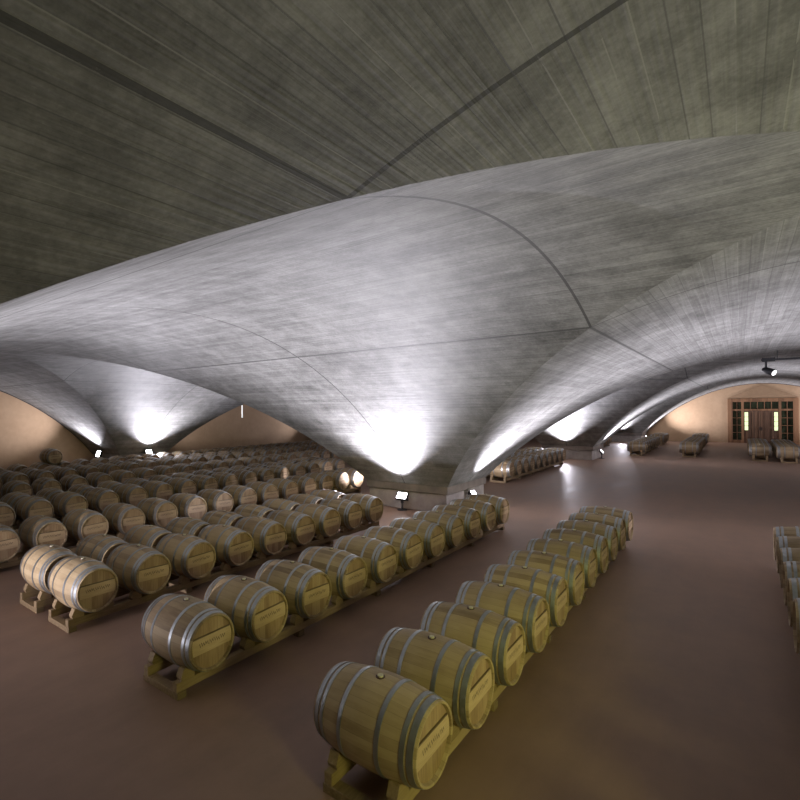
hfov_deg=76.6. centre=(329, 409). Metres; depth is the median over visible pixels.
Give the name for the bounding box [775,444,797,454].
wine barrel
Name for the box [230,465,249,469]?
wine barrel
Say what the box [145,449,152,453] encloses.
floodlight
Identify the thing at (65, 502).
wine barrel
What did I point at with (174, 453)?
wine barrel
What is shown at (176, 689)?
rack
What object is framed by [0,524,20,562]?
wine barrel
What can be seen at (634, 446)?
wine barrel
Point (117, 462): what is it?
wine barrel
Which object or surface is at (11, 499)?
wine barrel
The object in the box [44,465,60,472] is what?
wine barrel
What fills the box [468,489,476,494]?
floodlight
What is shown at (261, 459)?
wine barrel
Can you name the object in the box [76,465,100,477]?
wine barrel
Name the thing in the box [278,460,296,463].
wine barrel
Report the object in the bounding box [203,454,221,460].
wine barrel
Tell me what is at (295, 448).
wine barrel
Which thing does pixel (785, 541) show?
wine barrel
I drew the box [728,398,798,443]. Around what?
door
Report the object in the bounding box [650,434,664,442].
wine barrel
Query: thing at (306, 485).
wine barrel
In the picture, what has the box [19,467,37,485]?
wine barrel
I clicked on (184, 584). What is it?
rack
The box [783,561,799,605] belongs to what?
wine barrel
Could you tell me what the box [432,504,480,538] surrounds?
wine barrel
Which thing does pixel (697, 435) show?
wine barrel
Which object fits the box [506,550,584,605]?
wine barrel
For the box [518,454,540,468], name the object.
wine barrel
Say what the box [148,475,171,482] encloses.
wine barrel
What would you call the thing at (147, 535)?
wine barrel
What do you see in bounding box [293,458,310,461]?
wine barrel
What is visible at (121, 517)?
wine barrel
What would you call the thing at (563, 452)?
wine barrel
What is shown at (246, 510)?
wine barrel
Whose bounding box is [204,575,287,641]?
wine barrel
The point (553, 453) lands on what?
wine barrel
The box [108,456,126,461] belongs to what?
wine barrel
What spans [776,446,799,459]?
wine barrel
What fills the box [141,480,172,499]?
wine barrel
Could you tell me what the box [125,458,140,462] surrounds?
wine barrel
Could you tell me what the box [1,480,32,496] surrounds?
wine barrel
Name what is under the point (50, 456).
wine barrel
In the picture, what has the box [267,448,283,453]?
wine barrel
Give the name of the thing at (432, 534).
wine barrel
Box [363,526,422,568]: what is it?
wine barrel
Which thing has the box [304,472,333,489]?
wine barrel
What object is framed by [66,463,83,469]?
wine barrel
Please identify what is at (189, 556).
wine barrel
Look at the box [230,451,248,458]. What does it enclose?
wine barrel
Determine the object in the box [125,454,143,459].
wine barrel
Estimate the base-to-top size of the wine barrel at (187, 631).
0.733 m
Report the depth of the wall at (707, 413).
42.28 m
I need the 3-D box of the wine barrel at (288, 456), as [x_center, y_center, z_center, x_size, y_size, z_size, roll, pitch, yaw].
[-2.186,2.506,25.229,0.953,0.740,0.724,-1,-2,39]
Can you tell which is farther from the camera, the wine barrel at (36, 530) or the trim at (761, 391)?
the trim at (761, 391)
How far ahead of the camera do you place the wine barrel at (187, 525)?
9.79 m
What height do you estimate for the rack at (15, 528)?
0.300 m
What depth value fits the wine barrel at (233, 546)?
9.05 m
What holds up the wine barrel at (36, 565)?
on the rack at (44, 599)
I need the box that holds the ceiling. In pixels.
[0,0,799,487]
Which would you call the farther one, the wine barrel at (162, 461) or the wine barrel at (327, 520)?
the wine barrel at (162, 461)
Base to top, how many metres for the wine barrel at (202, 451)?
0.720 m
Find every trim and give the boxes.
[0,390,92,453]
[94,451,167,458]
[652,383,799,426]
[728,385,797,397]
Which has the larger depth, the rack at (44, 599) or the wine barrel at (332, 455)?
the wine barrel at (332, 455)
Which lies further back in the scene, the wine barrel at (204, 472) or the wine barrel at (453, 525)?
the wine barrel at (204, 472)
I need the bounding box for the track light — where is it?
[761,350,799,375]
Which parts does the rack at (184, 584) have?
rail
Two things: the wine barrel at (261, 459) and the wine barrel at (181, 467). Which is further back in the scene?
the wine barrel at (261, 459)
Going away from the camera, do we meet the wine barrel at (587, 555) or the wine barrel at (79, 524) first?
the wine barrel at (587, 555)
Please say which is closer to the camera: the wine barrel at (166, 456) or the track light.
the track light
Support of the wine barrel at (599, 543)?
on the rack at (339, 765)
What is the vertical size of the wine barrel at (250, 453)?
0.720 m
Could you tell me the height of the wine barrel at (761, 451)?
0.738 m
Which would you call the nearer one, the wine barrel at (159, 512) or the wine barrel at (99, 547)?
the wine barrel at (99, 547)
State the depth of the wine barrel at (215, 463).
21.59 m
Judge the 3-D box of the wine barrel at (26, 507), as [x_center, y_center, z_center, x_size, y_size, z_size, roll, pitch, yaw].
[-7.568,2.558,12.797,0.953,0.728,0.712,-1,-1,39]
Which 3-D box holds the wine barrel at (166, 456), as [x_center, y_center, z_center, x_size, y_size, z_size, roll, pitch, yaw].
[-7.821,2.560,24.227,0.953,0.734,0.718,-1,-1,39]
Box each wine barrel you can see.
[0,469,12,479]
[0,492,29,518]
[0,502,15,526]
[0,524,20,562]
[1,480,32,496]
[2,471,29,484]
[6,463,27,471]
[14,496,53,521]
[18,515,67,548]
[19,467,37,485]
[20,544,76,593]
[29,469,55,484]
[30,462,49,469]
[31,477,61,494]
[35,488,63,513]
[39,448,62,464]
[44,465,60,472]
[48,556,118,611]
[50,491,87,516]
[53,467,78,481]
[54,460,70,466]
[59,474,88,491]
[62,509,108,540]
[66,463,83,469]
[68,484,94,495]
[71,458,90,464]
[75,534,127,563]
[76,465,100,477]
[84,487,118,512]
[85,472,112,487]
[87,461,103,467]
[90,457,108,463]
[96,480,121,490]
[98,463,121,474]
[102,503,144,534]
[106,544,170,593]
[107,460,122,464]
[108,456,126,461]
[109,469,135,483]
[114,483,147,505]
[118,461,139,471]
[123,477,147,486]
[123,525,171,548]
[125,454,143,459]
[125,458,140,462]
[132,467,156,479]
[136,498,177,527]
[137,459,158,468]
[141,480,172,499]
[141,594,233,671]
[142,453,159,457]
[143,457,158,460]
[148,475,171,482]
[153,465,176,476]
[155,458,175,466]
[155,533,215,578]
[157,452,174,456]
[159,455,174,459]
[165,517,210,536]
[166,477,196,494]
[168,493,206,518]
[171,472,193,478]
[172,451,188,455]
[172,456,191,464]
[172,463,194,473]
[175,454,189,457]
[186,449,200,454]
[188,455,207,462]
[189,474,218,494]
[190,453,204,455]
[190,461,212,470]
[192,469,214,475]
[197,489,233,512]
[198,524,253,565]
[199,448,213,453]
[201,510,243,525]
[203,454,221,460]
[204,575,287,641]
[207,460,228,468]
[211,447,224,451]
[211,472,238,489]
[212,467,232,472]
[217,452,235,460]
[222,485,256,509]
[223,447,237,450]
[223,458,244,467]
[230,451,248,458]
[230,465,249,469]
[230,469,257,485]
[234,446,247,449]
[234,504,273,517]
[234,516,286,554]
[238,456,258,465]
[244,450,260,456]
[245,445,258,448]
[245,481,278,504]
[247,463,266,467]
[249,467,274,481]
[252,455,271,463]
[255,559,331,617]
[256,444,269,447]
[256,449,272,455]
[262,499,300,510]
[263,461,281,465]
[266,443,279,446]
[266,454,284,461]
[266,465,290,478]
[266,510,314,544]
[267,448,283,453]
[267,478,298,499]
[278,447,293,452]
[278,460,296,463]
[279,452,296,459]
[281,463,305,475]
[286,475,316,494]
[287,494,323,503]
[289,446,304,451]
[291,451,308,458]
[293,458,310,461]
[294,503,340,536]
[296,461,319,472]
[297,546,367,598]
[299,445,313,450]
[302,450,319,456]
[303,440,315,444]
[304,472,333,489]
[305,456,322,459]
[308,444,322,449]
[310,459,332,472]
[310,489,344,498]
[312,449,329,458]
[313,661,452,789]
[320,498,362,528]
[321,470,348,489]
[323,448,338,458]
[323,458,344,469]
[333,535,397,582]
[336,467,362,486]
[342,493,382,522]
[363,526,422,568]
[374,627,494,729]
[389,518,444,557]
[412,511,464,547]
[419,601,525,685]
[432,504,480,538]
[449,499,495,530]
[455,581,549,652]
[465,494,508,523]
[483,564,568,626]
[488,460,514,476]
[505,458,521,474]
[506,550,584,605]
[508,456,528,472]
[511,455,534,470]
[518,449,532,452]
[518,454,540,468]
[524,452,545,466]
[526,538,597,587]
[529,451,551,464]
[536,450,556,463]
[541,449,560,461]
[542,529,608,573]
[546,448,565,460]
[556,520,617,560]
[568,512,625,549]
[579,506,632,540]
[627,441,645,451]
[632,439,649,449]
[635,439,651,448]
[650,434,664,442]
[679,442,698,453]
[692,434,707,442]
[749,444,771,457]
[773,526,799,560]
[774,443,796,453]
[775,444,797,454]
[776,445,799,456]
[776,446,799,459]
[776,536,799,572]
[779,547,799,587]
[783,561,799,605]
[787,578,799,627]
[793,598,799,654]
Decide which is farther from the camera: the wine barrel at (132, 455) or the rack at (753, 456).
the rack at (753, 456)
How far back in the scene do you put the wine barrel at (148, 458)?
23.32 m
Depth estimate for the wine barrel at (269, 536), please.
9.71 m
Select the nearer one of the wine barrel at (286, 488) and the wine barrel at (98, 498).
the wine barrel at (98, 498)
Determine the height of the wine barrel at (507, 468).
0.720 m
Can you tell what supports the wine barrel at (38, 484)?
on the rack
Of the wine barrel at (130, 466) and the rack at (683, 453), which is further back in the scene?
the rack at (683, 453)
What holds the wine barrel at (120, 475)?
on the rack
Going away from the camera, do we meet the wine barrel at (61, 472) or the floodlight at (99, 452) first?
the wine barrel at (61, 472)
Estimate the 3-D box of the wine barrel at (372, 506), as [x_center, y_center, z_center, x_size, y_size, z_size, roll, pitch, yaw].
[0.793,2.478,12.701,0.953,0.731,0.717,-1,1,39]
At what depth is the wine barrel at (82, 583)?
7.04 m
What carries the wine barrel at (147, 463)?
on the rack
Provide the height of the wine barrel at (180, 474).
0.720 m
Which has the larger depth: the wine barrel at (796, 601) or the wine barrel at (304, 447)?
the wine barrel at (304, 447)
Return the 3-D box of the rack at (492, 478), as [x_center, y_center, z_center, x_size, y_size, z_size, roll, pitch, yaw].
[9.506,2.782,23.650,0.665,0.300,8.521,-1,0,39]
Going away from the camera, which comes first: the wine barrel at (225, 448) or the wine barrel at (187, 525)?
the wine barrel at (187, 525)
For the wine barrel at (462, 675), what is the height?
0.718 m
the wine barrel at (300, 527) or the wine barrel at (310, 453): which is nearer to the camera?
the wine barrel at (300, 527)
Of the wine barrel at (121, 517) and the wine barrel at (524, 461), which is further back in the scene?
the wine barrel at (524, 461)
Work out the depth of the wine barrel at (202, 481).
16.54 m
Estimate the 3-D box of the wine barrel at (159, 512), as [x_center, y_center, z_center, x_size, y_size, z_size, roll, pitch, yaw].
[-4.279,2.527,12.349,0.953,0.722,0.708,-1,0,39]
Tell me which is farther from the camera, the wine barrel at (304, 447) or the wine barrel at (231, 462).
the wine barrel at (304, 447)
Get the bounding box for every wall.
[0,391,311,468]
[646,383,799,443]
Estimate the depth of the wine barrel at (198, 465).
20.93 m
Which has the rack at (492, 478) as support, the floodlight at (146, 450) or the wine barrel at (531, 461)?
the wine barrel at (531, 461)
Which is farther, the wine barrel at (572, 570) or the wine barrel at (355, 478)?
the wine barrel at (355, 478)
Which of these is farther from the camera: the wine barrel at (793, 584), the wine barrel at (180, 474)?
the wine barrel at (180, 474)
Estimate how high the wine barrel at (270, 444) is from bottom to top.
0.720 m
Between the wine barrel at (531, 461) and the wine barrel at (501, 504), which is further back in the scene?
the wine barrel at (531, 461)
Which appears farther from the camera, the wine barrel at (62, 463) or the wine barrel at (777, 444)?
the wine barrel at (777, 444)
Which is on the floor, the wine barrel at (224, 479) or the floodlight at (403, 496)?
the floodlight at (403, 496)
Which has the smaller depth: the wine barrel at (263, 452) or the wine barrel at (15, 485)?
the wine barrel at (15, 485)
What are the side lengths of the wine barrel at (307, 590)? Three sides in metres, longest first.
0.953 x 0.740 x 0.726 m
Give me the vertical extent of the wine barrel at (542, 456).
0.725 m
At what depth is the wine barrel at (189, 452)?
27.47 m
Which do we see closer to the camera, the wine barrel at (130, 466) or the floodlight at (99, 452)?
the wine barrel at (130, 466)
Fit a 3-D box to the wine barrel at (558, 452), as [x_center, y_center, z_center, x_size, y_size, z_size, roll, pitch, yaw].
[11.428,2.375,26.006,0.953,0.720,0.703,-1,0,39]
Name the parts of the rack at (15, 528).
rail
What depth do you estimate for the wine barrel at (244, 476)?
17.87 m
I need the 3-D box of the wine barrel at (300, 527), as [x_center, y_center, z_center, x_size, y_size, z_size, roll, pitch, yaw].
[-0.861,2.494,10.678,0.953,0.719,0.705,-1,0,39]
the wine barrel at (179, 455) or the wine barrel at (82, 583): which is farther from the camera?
the wine barrel at (179, 455)
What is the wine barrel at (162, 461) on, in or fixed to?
on the rack
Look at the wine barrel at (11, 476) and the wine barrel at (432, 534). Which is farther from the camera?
the wine barrel at (11, 476)
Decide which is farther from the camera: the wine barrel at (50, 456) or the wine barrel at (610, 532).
the wine barrel at (50, 456)
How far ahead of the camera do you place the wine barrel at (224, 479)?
17.20 m
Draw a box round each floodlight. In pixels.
[95,450,101,457]
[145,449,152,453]
[395,491,408,510]
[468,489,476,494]
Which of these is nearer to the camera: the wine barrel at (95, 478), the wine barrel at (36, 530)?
the wine barrel at (36, 530)
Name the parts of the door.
panel, panel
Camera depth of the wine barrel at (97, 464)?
21.28 m
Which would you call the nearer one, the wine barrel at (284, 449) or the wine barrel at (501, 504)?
the wine barrel at (501, 504)
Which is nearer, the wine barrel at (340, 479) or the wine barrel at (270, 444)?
the wine barrel at (340, 479)
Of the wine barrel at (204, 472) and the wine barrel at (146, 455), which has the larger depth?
the wine barrel at (146, 455)
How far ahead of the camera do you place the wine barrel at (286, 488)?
15.40 m
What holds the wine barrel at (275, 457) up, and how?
on the rack
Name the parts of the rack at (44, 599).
rail, rail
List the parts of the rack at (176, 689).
rail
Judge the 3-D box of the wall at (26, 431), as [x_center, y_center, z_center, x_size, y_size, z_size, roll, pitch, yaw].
[-6.717,0.438,36.102,0.300,5.300,58.400,-1,0,39]
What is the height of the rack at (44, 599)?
0.300 m
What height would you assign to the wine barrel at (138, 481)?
0.720 m
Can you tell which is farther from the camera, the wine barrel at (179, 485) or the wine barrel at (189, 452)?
the wine barrel at (189, 452)
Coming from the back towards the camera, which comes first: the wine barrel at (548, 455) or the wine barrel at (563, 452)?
the wine barrel at (563, 452)
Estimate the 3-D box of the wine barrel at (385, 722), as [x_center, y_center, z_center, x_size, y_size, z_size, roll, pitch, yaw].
[0.416,2.482,4.025,0.953,0.718,0.704,-1,0,39]
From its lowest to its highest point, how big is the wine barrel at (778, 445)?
0.720 m
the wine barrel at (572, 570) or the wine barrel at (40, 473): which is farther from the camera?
the wine barrel at (40, 473)
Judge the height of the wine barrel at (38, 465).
0.721 m
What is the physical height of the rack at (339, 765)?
0.300 m
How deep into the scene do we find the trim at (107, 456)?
26.76 m
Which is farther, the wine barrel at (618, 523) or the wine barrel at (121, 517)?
the wine barrel at (121, 517)
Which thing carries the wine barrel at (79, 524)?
on the rack at (14, 561)
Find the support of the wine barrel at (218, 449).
on the rack
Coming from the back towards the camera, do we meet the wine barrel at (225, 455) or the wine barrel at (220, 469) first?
the wine barrel at (225, 455)
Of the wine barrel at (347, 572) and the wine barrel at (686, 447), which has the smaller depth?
the wine barrel at (347, 572)
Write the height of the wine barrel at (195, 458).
0.726 m
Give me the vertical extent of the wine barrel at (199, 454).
0.720 m
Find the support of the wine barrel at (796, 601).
on the rack
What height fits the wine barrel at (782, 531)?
0.720 m
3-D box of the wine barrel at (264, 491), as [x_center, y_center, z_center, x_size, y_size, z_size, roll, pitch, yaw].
[-2.078,2.506,15.042,0.953,0.718,0.704,-1,0,39]
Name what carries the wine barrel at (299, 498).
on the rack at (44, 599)
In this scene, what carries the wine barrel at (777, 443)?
on the rack at (781, 459)
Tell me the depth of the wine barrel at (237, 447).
30.14 m
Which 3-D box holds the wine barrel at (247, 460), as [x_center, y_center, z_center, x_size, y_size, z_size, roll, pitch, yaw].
[-3.836,2.522,23.210,0.953,0.732,0.715,-1,-1,39]
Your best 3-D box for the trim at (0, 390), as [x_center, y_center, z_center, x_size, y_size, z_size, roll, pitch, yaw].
[-18.177,0.435,21.803,0.050,4.175,15.660,-1,0,39]
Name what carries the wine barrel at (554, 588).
on the rack at (339, 765)
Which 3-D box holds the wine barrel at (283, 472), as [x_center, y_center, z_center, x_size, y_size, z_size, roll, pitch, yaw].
[-2.071,2.505,19.523,0.953,0.730,0.714,-1,1,39]
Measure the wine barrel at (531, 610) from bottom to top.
0.719 m
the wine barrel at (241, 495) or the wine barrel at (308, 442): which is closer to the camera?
the wine barrel at (241, 495)
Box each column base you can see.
[367,477,485,510]
[542,444,603,459]
[611,432,646,441]
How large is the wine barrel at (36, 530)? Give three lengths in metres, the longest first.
0.953 x 0.737 x 0.723 m
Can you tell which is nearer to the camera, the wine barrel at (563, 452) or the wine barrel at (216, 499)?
the wine barrel at (216, 499)
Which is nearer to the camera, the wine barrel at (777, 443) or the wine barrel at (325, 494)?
the wine barrel at (325, 494)
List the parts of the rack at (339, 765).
rail, rail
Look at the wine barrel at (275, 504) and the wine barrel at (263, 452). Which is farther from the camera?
the wine barrel at (263, 452)
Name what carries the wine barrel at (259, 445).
on the rack
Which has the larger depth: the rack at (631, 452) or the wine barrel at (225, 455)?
the rack at (631, 452)
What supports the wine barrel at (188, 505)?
on the rack at (14, 561)
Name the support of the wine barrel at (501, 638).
on the rack at (339, 765)
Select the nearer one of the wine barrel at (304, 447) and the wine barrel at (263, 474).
the wine barrel at (263, 474)
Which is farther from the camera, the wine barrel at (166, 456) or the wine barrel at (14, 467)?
the wine barrel at (166, 456)
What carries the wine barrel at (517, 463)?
on the rack at (492, 478)
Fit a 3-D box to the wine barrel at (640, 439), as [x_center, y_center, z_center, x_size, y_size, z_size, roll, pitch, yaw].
[20.240,2.290,32.601,0.953,0.739,0.723,-1,2,39]
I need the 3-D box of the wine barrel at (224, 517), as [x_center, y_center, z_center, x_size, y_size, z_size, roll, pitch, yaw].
[-2.251,2.507,10.691,0.953,0.732,0.718,-1,-1,39]
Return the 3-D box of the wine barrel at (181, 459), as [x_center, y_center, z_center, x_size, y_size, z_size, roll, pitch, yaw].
[-6.987,2.552,23.542,0.953,0.735,0.719,-1,1,39]
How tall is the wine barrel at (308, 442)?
0.720 m
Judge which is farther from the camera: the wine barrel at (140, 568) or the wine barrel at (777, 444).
the wine barrel at (777, 444)
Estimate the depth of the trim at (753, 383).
41.15 m
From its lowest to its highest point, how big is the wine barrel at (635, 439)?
0.722 m
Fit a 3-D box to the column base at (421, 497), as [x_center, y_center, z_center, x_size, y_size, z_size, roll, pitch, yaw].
[3.154,2.600,16.237,2.810,0.785,2.810,-1,0,39]
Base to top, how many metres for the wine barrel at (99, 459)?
0.732 m
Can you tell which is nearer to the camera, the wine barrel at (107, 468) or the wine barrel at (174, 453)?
the wine barrel at (107, 468)
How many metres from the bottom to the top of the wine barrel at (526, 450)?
0.738 m
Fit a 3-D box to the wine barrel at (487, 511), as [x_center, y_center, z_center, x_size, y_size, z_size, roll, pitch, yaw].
[3.322,2.454,11.752,0.953,0.732,0.718,-1,1,39]
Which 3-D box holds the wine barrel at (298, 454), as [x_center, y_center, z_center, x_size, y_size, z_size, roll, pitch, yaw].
[-1.635,2.500,25.903,0.953,0.741,0.725,-1,-2,39]
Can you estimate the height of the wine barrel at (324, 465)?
0.731 m
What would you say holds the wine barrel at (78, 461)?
on the rack
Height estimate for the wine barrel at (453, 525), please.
0.723 m
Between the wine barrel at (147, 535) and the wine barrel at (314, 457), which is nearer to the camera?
the wine barrel at (147, 535)
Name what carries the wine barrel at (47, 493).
on the rack
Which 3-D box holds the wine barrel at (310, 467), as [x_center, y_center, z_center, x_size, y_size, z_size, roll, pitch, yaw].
[-0.968,2.494,20.872,0.953,0.720,0.704,-1,0,39]
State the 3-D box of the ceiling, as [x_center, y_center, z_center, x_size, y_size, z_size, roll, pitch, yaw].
[16.026,0.099,17.512,58.450,4.120,58.400,-1,0,39]
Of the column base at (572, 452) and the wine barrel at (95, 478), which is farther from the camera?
the column base at (572, 452)
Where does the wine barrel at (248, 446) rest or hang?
on the rack
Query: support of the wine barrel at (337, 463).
on the rack at (15, 528)
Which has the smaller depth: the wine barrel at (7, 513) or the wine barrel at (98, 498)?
the wine barrel at (7, 513)
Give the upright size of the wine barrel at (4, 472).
0.721 m
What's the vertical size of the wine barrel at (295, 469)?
0.720 m
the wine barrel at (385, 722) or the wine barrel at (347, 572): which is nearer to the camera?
the wine barrel at (385, 722)
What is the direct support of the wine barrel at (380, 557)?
on the rack at (176, 689)
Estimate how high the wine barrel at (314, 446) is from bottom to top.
0.722 m
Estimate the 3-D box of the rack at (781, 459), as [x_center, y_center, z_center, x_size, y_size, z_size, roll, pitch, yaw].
[26.369,2.620,29.066,0.665,0.300,7.652,-1,0,39]
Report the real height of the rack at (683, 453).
0.300 m
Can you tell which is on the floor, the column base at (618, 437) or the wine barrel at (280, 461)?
the column base at (618, 437)
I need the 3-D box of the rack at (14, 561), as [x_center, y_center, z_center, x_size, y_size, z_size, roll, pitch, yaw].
[-2.899,2.901,14.034,0.665,0.300,11.997,-1,0,39]
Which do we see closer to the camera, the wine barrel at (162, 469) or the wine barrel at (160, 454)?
the wine barrel at (162, 469)
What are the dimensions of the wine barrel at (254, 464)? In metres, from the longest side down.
0.953 x 0.739 x 0.723 m
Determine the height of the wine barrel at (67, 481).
0.734 m
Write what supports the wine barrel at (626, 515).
on the rack at (339, 765)
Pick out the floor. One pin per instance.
(675, 675)
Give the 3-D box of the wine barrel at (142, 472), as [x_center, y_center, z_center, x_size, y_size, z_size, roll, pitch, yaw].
[-7.131,2.553,19.178,0.953,0.730,0.714,-1,1,39]
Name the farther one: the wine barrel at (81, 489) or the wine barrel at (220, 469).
the wine barrel at (220, 469)
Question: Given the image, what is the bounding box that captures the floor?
[0,438,799,799]
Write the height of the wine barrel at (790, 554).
0.734 m
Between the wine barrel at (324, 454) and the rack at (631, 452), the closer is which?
the wine barrel at (324, 454)
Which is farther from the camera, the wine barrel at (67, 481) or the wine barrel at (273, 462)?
the wine barrel at (273, 462)
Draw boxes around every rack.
[0,485,360,568]
[10,494,195,533]
[20,583,55,613]
[48,520,379,633]
[143,522,504,700]
[323,544,625,799]
[490,461,562,482]
[630,446,657,455]
[682,452,699,456]
[752,455,767,461]
[779,457,797,463]
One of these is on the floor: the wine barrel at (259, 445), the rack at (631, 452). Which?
the rack at (631, 452)
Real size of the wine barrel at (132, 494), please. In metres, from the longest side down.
0.953 x 0.741 x 0.725 m
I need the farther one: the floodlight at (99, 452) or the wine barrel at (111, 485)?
the floodlight at (99, 452)
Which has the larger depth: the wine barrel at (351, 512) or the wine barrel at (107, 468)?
the wine barrel at (107, 468)
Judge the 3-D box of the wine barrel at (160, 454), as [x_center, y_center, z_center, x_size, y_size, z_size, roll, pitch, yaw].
[-8.680,2.568,26.369,0.953,0.732,0.716,-1,1,39]

